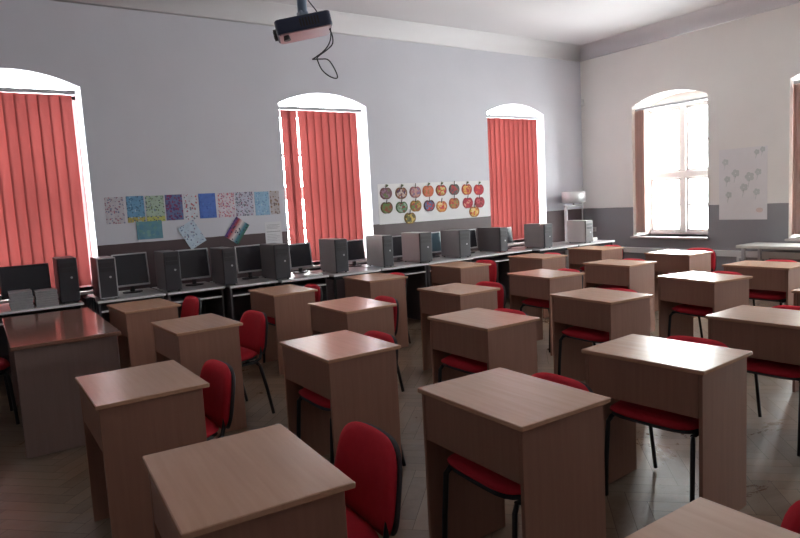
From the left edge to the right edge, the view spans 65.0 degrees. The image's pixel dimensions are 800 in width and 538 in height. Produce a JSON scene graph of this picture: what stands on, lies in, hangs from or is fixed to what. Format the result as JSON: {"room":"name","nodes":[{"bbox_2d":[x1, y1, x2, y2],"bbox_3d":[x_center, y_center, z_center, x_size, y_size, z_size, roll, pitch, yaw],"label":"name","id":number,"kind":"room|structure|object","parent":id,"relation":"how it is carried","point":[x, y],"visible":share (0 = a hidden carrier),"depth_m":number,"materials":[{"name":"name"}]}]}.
{"room":"computer lab","nodes":[
{"label":"computer lab","id":0,"kind":"room"},
{"bbox_2d":[0,0,583,373],"bbox_3d":[-1.993,-1.252,8.227,13.610,4.100,0.580,-7,7,-34],"label":"wall","id":1,"kind":"structure","parent":0,"point":[167,104],"depth_m":7.88,"materials":[{"name":"grey paint"}]},
{"bbox_2d":[0,92,93,303],"bbox_3d":[-4.075,-0.878,6.754,1.340,2.405,0.570,-7,7,-34],"label":"window","id":2,"kind":"structure","parent":1,"relation":"in","point":[82,292],"depth_m":7.25,"materials":[{"name":"white paint"}]},
{"bbox_2d":[0,87,91,293],"bbox_3d":[-4.030,-0.826,6.668,1.250,2.145,0.055,-7,7,-34],"label":"vertical blind","id":3,"kind":"object","parent":2,"relation":"attached to","point":[42,219],"visible":0.79,"depth_m":6.76,"materials":[{"name":"red fabric"}]},
{"bbox_2d":[104,197,124,223],"bbox_3d":[-3.217,-0.659,7.088,0.197,0.300,0.002,-7,7,-34],"label":"drawing","id":4,"kind":"object","parent":1,"relation":"attached to","point":[114,206],"visible":1,"depth_m":7.09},
{"bbox_2d":[126,196,145,222],"bbox_3d":[-3.033,-0.686,7.210,0.191,0.300,0.002,-7,7,-34],"label":"drawing","id":5,"kind":"object","parent":1,"relation":"attached to","point":[135,204],"visible":1,"depth_m":7.21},
{"bbox_2d":[136,221,162,239],"bbox_3d":[-2.910,-0.452,7.306,0.285,0.205,0.002,-7,7,-34],"label":"drawing","id":6,"kind":"object","parent":1,"relation":"attached to","point":[147,229],"visible":1,"depth_m":7.30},
{"bbox_2d":[145,195,165,220],"bbox_3d":[-2.856,-0.705,7.329,0.207,0.300,0.002,-7,7,-34],"label":"drawing","id":7,"kind":"object","parent":1,"relation":"attached to","point":[155,211],"visible":1,"depth_m":7.33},
{"bbox_2d":[165,194,183,219],"bbox_3d":[-2.676,-0.731,7.449,0.198,0.300,0.002,-7,7,-34],"label":"drawing","id":8,"kind":"object","parent":1,"relation":"attached to","point":[173,203],"visible":1,"depth_m":7.45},
{"bbox_2d":[184,194,197,219],"bbox_3d":[-2.515,-0.747,7.557,0.148,0.300,0.002,-7,7,-34],"label":"drawing","id":9,"kind":"object","parent":1,"relation":"attached to","point":[190,201],"visible":1,"depth_m":7.55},
{"bbox_2d":[178,219,205,248],"bbox_3d":[-2.508,-0.415,7.580,0.332,0.366,0.002,-7,7,-34],"label":"drawing","id":10,"kind":"object","parent":1,"relation":"attached to","point":[190,232],"visible":0.86,"depth_m":7.58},
{"bbox_2d":[198,193,216,218],"bbox_3d":[-2.349,-0.772,7.667,0.206,0.300,0.002,-7,7,-34],"label":"drawing","id":11,"kind":"object","parent":1,"relation":"attached to","point":[207,202],"visible":1,"depth_m":7.67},
{"bbox_2d":[217,193,235,217],"bbox_3d":[-2.155,-0.793,7.797,0.208,0.300,0.002,-7,7,-34],"label":"drawing","id":12,"kind":"object","parent":1,"relation":"attached to","point":[226,206],"visible":1,"depth_m":7.79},
{"bbox_2d":[225,217,248,243],"bbox_3d":[-2.045,-0.483,7.888,0.331,0.352,0.002,-7,7,-34],"label":"drawing","id":13,"kind":"object","parent":1,"relation":"attached to","point":[237,229],"visible":1,"depth_m":7.89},
{"bbox_2d":[235,192,253,215],"bbox_3d":[-1.962,-0.821,7.926,0.230,0.300,0.002,-7,7,-34],"label":"drawing","id":14,"kind":"object","parent":1,"relation":"attached to","point":[243,200],"visible":1,"depth_m":7.92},
{"bbox_2d":[254,191,269,214],"bbox_3d":[-1.768,-0.841,8.055,0.193,0.300,0.002,-7,7,-34],"label":"drawing","id":15,"kind":"object","parent":1,"relation":"attached to","point":[262,207],"visible":1,"depth_m":8.06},
{"bbox_2d":[264,221,282,242],"bbox_3d":[-1.641,-0.449,8.168,0.230,0.330,0.003,-7,7,-34],"label":"notice","id":16,"kind":"object","parent":1,"relation":"attached to","point":[273,230],"visible":0.97,"depth_m":8.16,"materials":[{"name":"white paper"}]},
{"bbox_2d":[52,0,580,61],"bbox_3d":[-1.876,-3.160,7.692,12.450,0.230,0.224,-7,7,-34],"label":"trim","id":17,"kind":"structure","parent":1,"relation":"attached to","point":[243,11],"depth_m":8.66,"materials":[{"name":"white paint"}]},
{"bbox_2d":[279,110,366,270],"bbox_3d":[-1.087,-1.219,8.751,1.360,2.335,0.570,-7,7,-34],"label":"window","id":18,"kind":"structure","parent":1,"relation":"in","point":[318,261],"depth_m":8.71,"materials":[{"name":"white paint"}]},
{"bbox_2d":[279,106,363,260],"bbox_3d":[-1.029,-1.169,8.673,1.280,2.075,0.055,-7,7,-34],"label":"vertical blind","id":19,"kind":"object","parent":18,"relation":"attached to","point":[328,140],"visible":0.8,"depth_m":8.64,"materials":[{"name":"red fabric"}]},
{"bbox_2d":[377,180,489,224],"bbox_3d":[0.573,-1.038,9.625,2.135,0.580,0.002,-7,7,-34],"label":"paper","id":20,"kind":"object","parent":1,"relation":"attached to","point":[394,217],"visible":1,"depth_m":9.59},
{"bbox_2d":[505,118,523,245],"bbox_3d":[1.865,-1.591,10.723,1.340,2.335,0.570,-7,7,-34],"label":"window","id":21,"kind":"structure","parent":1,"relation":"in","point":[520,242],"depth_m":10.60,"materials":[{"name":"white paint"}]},
{"bbox_2d":[487,114,539,239],"bbox_3d":[1.923,-1.540,10.645,1.260,2.075,0.055,-7,7,-34],"label":"vertical blind","id":22,"kind":"object","parent":21,"relation":"attached to","point":[512,142],"visible":0.75,"depth_m":10.64,"materials":[{"name":"red fabric"}]},
{"bbox_2d":[0,298,799,537],"bbox_3d":[1.146,1.128,4.228,13.330,0.120,10.980,-7,7,-34],"label":"floor","id":23,"kind":"structure","parent":0,"point":[47,495],"depth_m":3.73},
{"bbox_2d":[0,357,19,424],"bbox_3d":[-3.347,0.846,4.878,0.559,0.770,0.476,-8,8,-36],"label":"chair","id":24,"kind":"object","parent":23,"relation":"on","point":[4,364],"visible":1,"depth_m":4.88,"materials":[{"name":"black metal"}]},
{"bbox_2d":[0,300,83,355],"bbox_3d":[-3.709,0.745,6.103,1.138,0.770,0.723,-7,7,-34],"label":"table","id":25,"kind":"object","parent":23,"relation":"on","point":[5,311],"visible":0.23,"depth_m":6.23,"materials":[{"name":"grey laminate"}]},
{"bbox_2d":[8,289,33,310],"bbox_3d":[-3.571,0.286,5.916,0.191,0.163,0.247,-7,7,-34],"label":"paper stack","id":26,"kind":"object","parent":25,"relation":"on","point":[18,299],"visible":1,"depth_m":5.82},
{"bbox_2d":[0,263,50,304],"bbox_3d":[-3.647,0.155,6.123,0.424,0.388,0.150,-7,7,-34],"label":"monitor","id":27,"kind":"object","parent":25,"relation":"on","point":[33,276],"visible":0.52,"depth_m":6.10,"materials":[{"name":"black plastic"}]},
{"bbox_2d":[0,308,75,324],"bbox_3d":[-3.662,0.479,5.983,1.078,0.018,0.443,-7,7,-34],"label":"shelf","id":28,"kind":"object","parent":25,"relation":"attached to","point":[1,323],"depth_m":6.20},
{"bbox_2d":[33,288,58,307],"bbox_3d":[-3.401,0.272,6.033,0.191,0.148,0.247,-7,7,-34],"label":"paper stack","id":29,"kind":"object","parent":25,"relation":"on","point":[48,296],"visible":1,"depth_m":5.94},
{"bbox_2d":[52,256,80,303],"bbox_3d":[-3.314,0.101,6.241,0.170,0.435,0.423,-7,7,-34],"label":"computer tower","id":30,"kind":"object","parent":25,"relation":"on","point":[65,267],"visible":1,"depth_m":6.08,"materials":[{"name":"black plastic"}]},
{"bbox_2d":[2,307,120,458],"bbox_3d":[-2.665,0.812,4.941,0.670,0.770,1.560,-7,7,-34],"label":"desk","id":31,"kind":"object","parent":23,"relation":"on","point":[48,351],"visible":0.76,"depth_m":4.32,"materials":[{"name":"brown laminate"}]},
{"bbox_2d":[87,288,165,322],"bbox_3d":[-2.848,0.644,6.606,0.638,0.770,0.723,-7,7,-34],"label":"table","id":32,"kind":"object","parent":23,"relation":"on","point":[147,293],"visible":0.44,"depth_m":6.44,"materials":[{"name":"grey laminate"}]},
{"bbox_2d":[90,256,118,299],"bbox_3d":[-2.990,0.084,6.350,0.170,0.410,0.424,-7,7,-34],"label":"computer tower","id":33,"kind":"object","parent":32,"relation":"on","point":[103,268],"visible":1,"depth_m":6.19,"materials":[{"name":"black plastic"}]},
{"bbox_2d":[111,252,149,293],"bbox_3d":[-2.851,0.041,6.655,0.352,0.415,0.150,-7,7,-36],"label":"monitor","id":34,"kind":"object","parent":32,"relation":"on","point":[132,269],"visible":0.84,"depth_m":6.64,"materials":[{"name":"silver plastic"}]},
{"bbox_2d":[75,360,208,537],"bbox_3d":[-1.260,0.928,3.131,0.492,0.770,0.630,-7,7,-34],"label":"student desk","id":35,"kind":"object","parent":23,"relation":"on","point":[130,414],"visible":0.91,"depth_m":2.86,"materials":[{"name":"brown wood"}]},
{"bbox_2d":[106,298,180,368],"bbox_3d":[-2.319,0.706,5.761,0.481,0.770,0.635,-8,8,-37],"label":"student desk","id":36,"kind":"object","parent":23,"relation":"on","point":[136,343],"visible":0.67,"depth_m":5.49,"materials":[{"name":"brown wood"}]},
{"bbox_2d":[152,281,224,317],"bbox_3d":[-2.319,0.578,6.959,0.598,0.770,0.723,-7,7,-34],"label":"table","id":37,"kind":"object","parent":23,"relation":"on","point":[211,296],"visible":0.4,"depth_m":6.91,"materials":[{"name":"grey laminate"}]},
{"bbox_2d":[154,250,181,291],"bbox_3d":[-2.473,0.017,6.695,0.160,0.415,0.423,-7,7,-34],"label":"computer tower","id":38,"kind":"object","parent":37,"relation":"on","point":[167,262],"visible":1,"depth_m":6.54,"materials":[{"name":"grey metal"}]},
{"bbox_2d":[175,248,210,285],"bbox_3d":[-2.311,-0.021,7.015,0.357,0.405,0.150,-7,7,-35],"label":"monitor","id":39,"kind":"object","parent":37,"relation":"on","point":[194,263],"visible":0.79,"depth_m":7.00,"materials":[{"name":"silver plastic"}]},
{"bbox_2d":[170,292,221,302],"bbox_3d":[-2.272,0.312,6.839,0.538,0.018,0.443,-7,7,-34],"label":"shelf","id":40,"kind":"object","parent":37,"relation":"attached to","point":[207,295],"depth_m":6.84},
{"bbox_2d":[181,296,200,317],"bbox_3d":[-2.147,0.670,5.912,0.559,0.770,0.476,-8,8,-37],"label":"chair","id":41,"kind":"object","parent":23,"relation":"on","point":[191,306],"visible":0.2,"depth_m":6.00,"materials":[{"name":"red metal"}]},
{"bbox_2d":[151,313,246,434],"bbox_3d":[-1.486,0.776,4.672,0.472,0.770,0.638,-8,8,-36],"label":"student desk","id":42,"kind":"object","parent":23,"relation":"on","point":[191,341],"visible":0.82,"depth_m":4.47,"materials":[{"name":"brown wood"}]},
{"bbox_2d":[200,359,235,440],"bbox_3d":[-1.123,0.901,3.228,0.559,0.770,0.476,-8,8,-36],"label":"chair","id":43,"kind":"object","parent":23,"relation":"on","point":[219,397],"visible":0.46,"depth_m":3.23,"materials":[{"name":"red fabric"}]},
{"bbox_2d":[210,276,277,321],"bbox_3d":[-1.774,0.519,7.227,0.548,0.770,0.723,-7,7,-34],"label":"table","id":44,"kind":"object","parent":23,"relation":"on","point":[237,301],"visible":0.34,"depth_m":7.11,"materials":[{"name":"grey laminate"}]},
{"bbox_2d":[210,247,237,285],"bbox_3d":[-1.952,-0.035,6.959,0.145,0.405,0.423,-7,7,-34],"label":"computer tower","id":45,"kind":"object","parent":44,"relation":"on","point":[223,259],"visible":1,"depth_m":6.81,"materials":[{"name":"grey metal"}]},
{"bbox_2d":[234,244,261,279],"bbox_3d":[-1.769,-0.084,7.377,0.337,0.394,0.150,-7,7,-36],"label":"monitor","id":46,"kind":"object","parent":44,"relation":"on","point":[248,257],"visible":0.77,"depth_m":7.35,"materials":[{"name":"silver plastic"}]},
{"bbox_2d":[232,287,264,296],"bbox_3d":[-1.727,0.254,7.107,0.488,0.018,0.443,-7,7,-34],"label":"shelf","id":47,"kind":"object","parent":44,"relation":"attached to","point":[238,292],"depth_m":7.04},
{"bbox_2d":[142,424,355,537],"bbox_3d":[-0.477,1.005,2.009,0.490,0.770,0.621,-7,7,-30],"label":"student desk","id":48,"kind":"object","parent":23,"relation":"on","point":[266,482],"visible":1,"depth_m":1.84,"materials":[{"name":"brown wood"}]},
{"bbox_2d":[239,310,274,413],"bbox_3d":[-1.295,0.739,4.830,0.559,0.770,0.476,-8,8,-39],"label":"chair","id":49,"kind":"object","parent":23,"relation":"on","point":[253,334],"visible":0.56,"depth_m":4.83,"materials":[{"name":"red fabric"}]},
{"bbox_2d":[248,284,317,374],"bbox_3d":[-1.151,0.585,6.288,0.466,0.770,0.630,-7,7,-34],"label":"student desk","id":50,"kind":"object","parent":23,"relation":"on","point":[288,304],"visible":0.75,"depth_m":6.04,"materials":[{"name":"brown wood"}]},
{"bbox_2d":[259,272,328,300],"bbox_3d":[-1.252,0.461,7.503,0.588,0.770,0.723,-7,7,-34],"label":"table","id":51,"kind":"object","parent":23,"relation":"on","point":[298,279],"visible":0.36,"depth_m":7.38,"materials":[{"name":"grey laminate"}]},
{"bbox_2d":[260,243,290,279],"bbox_3d":[-1.434,-0.090,7.233,0.185,0.400,0.423,-7,7,-34],"label":"computer tower","id":52,"kind":"object","parent":51,"relation":"on","point":[275,257],"visible":1,"depth_m":7.08,"materials":[{"name":"grey metal"}]},
{"bbox_2d":[289,242,312,273],"bbox_3d":[-1.234,-0.136,7.736,0.307,0.362,0.150,-8,8,-37],"label":"monitor","id":53,"kind":"object","parent":51,"relation":"on","point":[300,253],"visible":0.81,"depth_m":7.71,"materials":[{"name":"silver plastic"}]},
{"bbox_2d":[279,330,402,476],"bbox_3d":[-0.342,0.817,3.708,0.464,0.770,0.633,-7,7,-34],"label":"student desk","id":54,"kind":"object","parent":23,"relation":"on","point":[357,372],"visible":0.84,"depth_m":3.51,"materials":[{"name":"brown wood"}]},
{"bbox_2d":[308,267,380,298],"bbox_3d":[-0.681,0.397,7.813,0.648,0.770,0.723,-7,7,-34],"label":"table","id":55,"kind":"object","parent":23,"relation":"on","point":[334,276],"visible":0.47,"depth_m":7.51,"materials":[{"name":"grey laminate"}]},
{"bbox_2d":[319,238,348,272],"bbox_3d":[-0.805,-0.167,7.629,0.170,0.400,0.423,-7,7,-34],"label":"computer tower","id":56,"kind":"object","parent":55,"relation":"on","point":[333,251],"visible":1,"depth_m":7.49,"materials":[{"name":"grey metal"}]},
{"bbox_2d":[347,239,365,266],"bbox_3d":[-0.600,-0.207,8.160,0.309,0.345,0.150,-8,8,-37],"label":"monitor","id":57,"kind":"object","parent":55,"relation":"on","point":[356,251],"visible":0.71,"depth_m":8.15,"materials":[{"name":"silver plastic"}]},
{"bbox_2d":[297,330,405,465],"bbox_3d":[-0.293,0.797,3.776,0.559,0.770,0.476,-7,7,-33],"label":"chair","id":58,"kind":"object","parent":23,"relation":"on","point":[309,396],"visible":0.17,"depth_m":3.71,"materials":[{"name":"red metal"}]},
{"bbox_2d":[308,296,396,336],"bbox_3d":[-0.376,0.663,5.161,0.465,0.770,0.640,-7,7,-34],"label":"student desk","id":59,"kind":"object","parent":23,"relation":"on","point":[360,315],"visible":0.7,"depth_m":4.95,"materials":[{"name":"brown wood"}]},
{"bbox_2d":[334,421,401,537],"bbox_3d":[-0.275,0.971,2.134,0.559,0.770,0.476,-7,7,-32],"label":"chair","id":60,"kind":"object","parent":23,"relation":"on","point":[366,453],"visible":0.71,"depth_m":2.15,"materials":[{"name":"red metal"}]},
{"bbox_2d":[343,272,408,347],"bbox_3d":[-0.258,0.465,6.957,0.475,0.770,0.625,-7,7,-31],"label":"student desk","id":61,"kind":"object","parent":23,"relation":"on","point":[370,286],"visible":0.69,"depth_m":6.76,"materials":[{"name":"brown wood"}]},
{"bbox_2d":[374,296,403,391],"bbox_3d":[-0.290,0.640,5.245,0.559,0.770,0.476,-7,7,-32],"label":"chair","id":62,"kind":"object","parent":23,"relation":"on","point":[380,298],"visible":0.16,"depth_m":5.18,"materials":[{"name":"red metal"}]},
{"bbox_2d":[358,261,428,319],"bbox_3d":[-0.105,0.322,8.221,0.708,0.770,0.723,-7,7,-34],"label":"table","id":63,"kind":"object","parent":23,"relation":"on","point":[416,273],"visible":0.41,"depth_m":8.30,"materials":[{"name":"grey laminate"}]},
{"bbox_2d":[365,235,393,266],"bbox_3d":[-0.259,-0.232,7.982,0.145,0.395,0.423,-7,7,-34],"label":"computer tower","id":64,"kind":"object","parent":63,"relation":"on","point":[379,248],"visible":1,"depth_m":7.85,"materials":[{"name":"grey metal"}]},
{"bbox_2d":[421,255,472,286],"bbox_3d":[0.504,0.243,8.652,0.748,0.770,0.723,-7,7,-34],"label":"table","id":65,"kind":"object","parent":23,"relation":"on","point":[436,260],"visible":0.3,"depth_m":8.39,"materials":[{"name":"grey laminate"}]},
{"bbox_2d":[401,232,432,262],"bbox_3d":[0.222,-0.288,8.291,0.195,0.390,0.423,-7,7,-34],"label":"computer tower","id":66,"kind":"object","parent":65,"relation":"on","point":[416,246],"visible":1,"depth_m":8.15,"materials":[{"name":"grey metal"}]},
{"bbox_2d":[440,229,470,257],"bbox_3d":[0.768,-0.352,8.680,0.190,0.375,0.423,-7,7,-34],"label":"computer tower","id":67,"kind":"object","parent":65,"relation":"on","point":[454,242],"visible":1,"depth_m":8.55,"materials":[{"name":"grey metal"}]},
{"bbox_2d":[417,283,499,369],"bbox_3d":[0.542,0.555,5.702,0.464,0.770,0.613,-7,7,-34],"label":"student desk","id":68,"kind":"object","parent":23,"relation":"on","point":[453,297],"visible":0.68,"depth_m":5.57,"materials":[{"name":"brown wood"}]},
{"bbox_2d":[429,261,490,285],"bbox_3d":[0.756,0.324,7.766,0.475,0.770,0.628,-7,7,-32],"label":"student desk","id":69,"kind":"object","parent":23,"relation":"on","point":[472,273],"visible":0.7,"depth_m":7.55,"materials":[{"name":"brown wood"}]},
{"bbox_2d":[427,308,539,383],"bbox_3d":[0.574,0.707,4.271,0.466,0.770,0.618,-7,7,-34],"label":"student desk","id":70,"kind":"object","parent":23,"relation":"on","point":[506,340],"visible":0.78,"depth_m":4.07,"materials":[{"name":"brown wood"}]},
{"bbox_2d":[438,308,528,382],"bbox_3d":[0.603,0.691,4.315,0.559,0.770,0.476,-7,7,-34],"label":"chair","id":71,"kind":"object","parent":23,"relation":"on","point":[459,363],"visible":0.18,"depth_m":4.20,"materials":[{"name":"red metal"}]},
{"bbox_2d":[476,281,505,307],"bbox_3d":[0.679,0.528,5.800,0.559,0.770,0.476,-7,7,-36],"label":"chair","id":72,"kind":"object","parent":23,"relation":"on","point":[501,294],"visible":0.2,"depth_m":5.75,"materials":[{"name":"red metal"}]},
{"bbox_2d":[469,249,531,297],"bbox_3d":[1.274,0.136,9.262,1.178,0.770,0.723,-7,7,-34],"label":"table","id":73,"kind":"object","parent":23,"relation":"on","point":[500,258],"visible":0.31,"depth_m":9.44,"materials":[{"name":"grey laminate"}]},
{"bbox_2d":[471,255,510,261],"bbox_3d":[1.321,-0.130,9.142,1.118,0.018,0.443,-7,7,-34],"label":"shelf","id":74,"kind":"object","parent":73,"relation":"attached to","point":[501,258],"depth_m":9.17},
{"bbox_2d":[477,227,507,251],"bbox_3d":[1.358,-0.434,9.243,0.145,0.355,0.503,-7,7,-34],"label":"computer tower","id":75,"kind":"object","parent":73,"relation":"on","point":[488,238],"visible":1,"depth_m":9.13,"materials":[{"name":"grey metal"}]},
{"bbox_2d":[418,367,610,537],"bbox_3d":[0.469,0.889,2.616,0.479,0.770,0.633,-7,7,-33],"label":"student desk","id":76,"kind":"object","parent":23,"relation":"on","point":[546,437],"visible":0.98,"depth_m":2.43,"materials":[{"name":"brown wood"}]},
{"bbox_2d":[442,372,593,537],"bbox_3d":[0.521,0.873,2.644,0.559,0.770,0.476,-7,7,-31],"label":"chair","id":77,"kind":"object","parent":23,"relation":"on","point":[498,485],"visible":0.16,"depth_m":2.54,"materials":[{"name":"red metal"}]},
{"bbox_2d":[507,253,567,317],"bbox_3d":[1.829,0.205,8.326,0.475,0.770,0.628,-7,7,-33],"label":"student desk","id":78,"kind":"object","parent":23,"relation":"on","point":[532,261],"visible":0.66,"depth_m":8.12,"materials":[{"name":"brown wood"}]},
{"bbox_2d":[511,244,577,253],"bbox_3d":[2.206,0.034,9.740,0.828,0.770,0.723,-7,7,-34],"label":"table","id":79,"kind":"object","parent":23,"relation":"on","point":[556,247],"visible":0.33,"depth_m":9.45,"materials":[{"name":"grey laminate"}]},
{"bbox_2d":[524,223,552,247],"bbox_3d":[2.088,-0.503,9.490,0.170,0.360,0.423,-7,7,-34],"label":"computer tower","id":80,"kind":"object","parent":79,"relation":"on","point":[535,234],"visible":1,"depth_m":9.38,"materials":[{"name":"grey metal"}]},
{"bbox_2d":[507,269,584,355],"bbox_3d":[1.501,0.423,6.451,0.475,0.770,0.628,-7,7,-30],"label":"student desk","id":81,"kind":"object","parent":23,"relation":"on","point":[538,283],"visible":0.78,"depth_m":6.29,"materials":[{"name":"brown wood"}]},
{"bbox_2d":[520,268,582,352],"bbox_3d":[1.587,0.404,6.500,0.559,0.770,0.476,-6,7,-29],"label":"chair","id":82,"kind":"object","parent":23,"relation":"on","point":[533,302],"visible":0.23,"depth_m":6.39,"materials":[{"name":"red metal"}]},
{"bbox_2d":[561,191,585,268],"bbox_3d":[3.055,-0.557,11.001,0.520,1.585,0.400,-7,7,-34],"label":"lamp","id":83,"kind":"object","parent":23,"relation":"on","point":[578,196],"visible":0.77,"depth_m":10.82,"materials":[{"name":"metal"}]},
{"bbox_2d":[553,240,614,246],"bbox_3d":[2.925,-0.057,10.220,0.848,0.770,0.723,-7,7,-34],"label":"table","id":84,"kind":"object","parent":23,"relation":"on","point":[596,242],"visible":0.34,"depth_m":9.99,"materials":[{"name":"grey laminate"}]},
{"bbox_2d":[567,220,592,242],"bbox_3d":[2.865,-0.598,10.009,0.170,0.355,0.383,-7,7,-34],"label":"computer tower","id":85,"kind":"object","parent":84,"relation":"on","point":[577,230],"visible":1,"depth_m":9.90,"materials":[{"name":"metal"}]},
{"bbox_2d":[567,246,623,288],"bbox_3d":[2.816,0.076,9.033,0.475,0.770,0.628,-7,7,-32],"label":"student desk","id":86,"kind":"object","parent":23,"relation":"on","point":[578,256],"visible":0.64,"depth_m":8.87,"materials":[{"name":"brown wood"}]},
{"bbox_2d":[558,288,638,374],"bbox_3d":[1.610,0.565,4.977,0.559,0.770,0.476,-7,7,-31],"label":"chair","id":87,"kind":"object","parent":23,"relation":"on","point":[594,336],"visible":0.31,"depth_m":4.89,"materials":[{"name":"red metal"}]},
{"bbox_2d":[550,287,653,380],"bbox_3d":[1.583,0.580,4.945,0.476,0.770,0.619,-7,7,-30],"label":"student desk","id":88,"kind":"object","parent":23,"relation":"on","point":[618,313],"visible":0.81,"depth_m":4.80,"materials":[{"name":"brown wood"}]},
{"bbox_2d":[583,259,656,331],"bbox_3d":[2.469,0.305,7.061,0.475,0.770,0.628,-7,7,-33],"label":"student desk","id":89,"kind":"object","parent":23,"relation":"on","point":[638,275],"visible":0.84,"depth_m":6.87,"materials":[{"name":"brown wood"}]},
{"bbox_2d":[581,334,751,510],"bbox_3d":[1.329,0.784,3.155,0.471,0.770,0.634,-8,8,-37],"label":"student desk","id":90,"kind":"object","parent":23,"relation":"on","point":[706,383],"visible":0.82,"depth_m":2.97,"materials":[{"name":"brown wood"}]},
{"bbox_2d":[604,335,729,502],"bbox_3d":[1.391,0.768,3.188,0.559,0.770,0.476,-8,8,-37],"label":"chair","id":91,"kind":"object","parent":23,"relation":"on","point":[650,417],"visible":0.2,"depth_m":3.06,"materials":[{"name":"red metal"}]},
{"bbox_2d":[644,250,712,317],"bbox_3d":[3.456,0.172,7.803,0.475,0.770,0.628,-7,7,-32],"label":"student desk","id":92,"kind":"object","parent":23,"relation":"on","point":[676,261],"visible":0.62,"depth_m":7.61,"materials":[{"name":"brown wood"}]},
{"bbox_2d":[656,271,752,337],"bbox_3d":[2.717,0.445,5.630,0.478,0.770,0.611,-6,7,-25],"label":"student desk","id":93,"kind":"object","parent":23,"relation":"on","point":[717,291],"visible":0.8,"depth_m":5.49,"materials":[{"name":"brown wood"}]},
{"bbox_2d":[668,271,742,337],"bbox_3d":[2.791,0.427,5.664,0.559,0.770,0.476,-6,7,-26],"label":"chair","id":94,"kind":"object","parent":23,"relation":"on","point":[692,310],"visible":0.28,"depth_m":5.63,"materials":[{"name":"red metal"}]},
{"bbox_2d":[625,497,799,537],"bbox_3d":[0.778,1.014,1.280,0.475,0.770,0.628,-7,7,-34],"label":"student desk","id":95,"kind":"object","parent":23,"relation":"on","point":[701,517],"visible":1,"depth_m":1.49,"materials":[{"name":"brown wood"}]},
{"bbox_2d":[705,305,799,365],"bbox_3d":[2.286,0.661,3.817,0.475,0.770,0.628,-7,7,-35],"label":"student desk","id":96,"kind":"object","parent":23,"relation":"on","point":[771,334],"visible":0.65,"depth_m":3.69,"materials":[{"name":"brown wood"}]},
{"bbox_2d":[722,260,799,305],"bbox_3d":[3.624,0.332,6.223,0.475,0.770,0.628,-7,7,-35],"label":"student desk","id":97,"kind":"object","parent":23,"relation":"on","point":[767,275],"visible":0.57,"depth_m":5.98,"materials":[{"name":"brown wood"}]},
{"bbox_2d":[736,242,799,260],"bbox_3d":[5.550,0.073,7.871,0.540,0.725,2.400,-7,7,-34],"label":"table","id":98,"kind":"object","parent":23,"relation":"on","point":[756,245],"visible":0.52,"depth_m":8.51,"materials":[{"name":"laminate"}]},
{"bbox_2d":[749,259,795,305],"bbox_3d":[3.687,0.313,6.271,0.559,0.770,0.476,-7,7,-34],"label":"chair","id":99,"kind":"object","parent":23,"relation":"on","point":[754,294],"visible":0.32,"depth_m":6.09,"materials":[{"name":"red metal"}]},
{"bbox_2d":[747,305,799,456],"bbox_3d":[2.346,0.643,3.869,0.559,0.770,0.476,-7,7,-34],"label":"chair","id":100,"kind":"object","parent":23,"relation":"on","point":[755,366],"visible":0.34,"depth_m":3.69,"materials":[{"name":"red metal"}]},
{"bbox_2d":[781,500,799,533],"bbox_3d":[0.961,0.982,1.399,0.559,0.770,0.476,-7,7,-32],"label":"chair","id":101,"kind":"object","parent":23,"relation":"on","point":[791,520],"visible":0.76,"depth_m":1.62,"materials":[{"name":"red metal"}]},
{"bbox_2d":[258,0,731,44],"bbox_3d":[0.915,-3.102,3.776,13.330,0.200,10.980,-7,7,-34],"label":"ceiling","id":102,"kind":"structure","parent":0,"point":[578,22],"depth_m":8.84,"materials":[{"name":"white paint"}]},
{"bbox_2d":[273,0,337,78],"bbox_3d":[-0.672,-2.104,4.150,0.410,1.685,0.262,-4,6,-10],"label":"projector","id":103,"kind":"object","parent":102,"relation":"hanging from","point":[303,26],"visible":1,"depth_m":4.10,"materials":[{"name":"black plastic"}]},
{"bbox_2d":[298,14,319,26],"bbox_3d":[-0.590,-1.613,4.081,0.135,0.077,0.005,-4,6,-10],"label":"vent","id":104,"kind":"object","parent":103,"relation":"attached to","point":[306,20],"depth_m":4.08,"materials":[{"name":"black plastic"}]},
{"bbox_2d":[580,3,799,272],"bbox_3d":[6.383,-1.622,7.409,0.580,4.100,10.100,-7,7,-34],"label":"wall","id":105,"kind":"structure","parent":0,"point":[747,68],"depth_m":9.40,"materials":[{"name":"grey paint"}]},
{"bbox_2d":[630,91,708,239],"bbox_3d":[4.470,-1.673,10.156,0.600,2.335,1.350,-7,7,-34],"label":"window","id":106,"kind":"structure","parent":105,"relation":"in","point":[684,174],"depth_m":10.29,"materials":[{"name":"white paint"}]},
{"bbox_2d":[635,96,706,232],"bbox_3d":[4.359,-1.615,10.098,0.124,2.075,1.270,-7,7,-34],"label":"vertical blind","id":107,"kind":"object","parent":106,"relation":"attached to","point":[641,114],"visible":0.94,"depth_m":10.48,"materials":[{"name":"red fabric"}]},
{"bbox_2d":[580,0,799,61],"bbox_3d":[5.948,-3.512,6.983,0.224,0.230,10.100,-7,7,-34],"label":"trim","id":108,"kind":"structure","parent":105,"relation":"attached to","point":[732,10],"depth_m":9.54,"materials":[{"name":"white paint"}]},
{"bbox_2d":[623,247,799,259],"bbox_3d":[5.145,-0.205,8.968,0.039,0.090,5.100,-7,7,-34],"label":"radiator","id":109,"kind":"object","parent":105,"relation":"attached to","point":[729,253],"visible":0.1,"depth_m":9.22,"materials":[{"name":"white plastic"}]},
{"bbox_2d":[719,145,767,219],"bbox_3d":[4.954,-1.230,9.088,0.007,1.030,0.690,-7,7,-34],"label":"poster","id":110,"kind":"object","parent":105,"relation":"attached to","point":[742,171],"visible":1,"depth_m":9.07,"materials":[{"name":"white paper"}]},
{"bbox_2d":[792,80,799,234],"bbox_3d":[5.735,-1.473,8.063,0.124,2.075,1.270,-7,7,-34],"label":"vertical blind","id":111,"kind":"object","parent":105,"relation":"attached to","point":[796,88],"visible":1,"depth_m":8.52,"materials":[{"name":"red fabric"}]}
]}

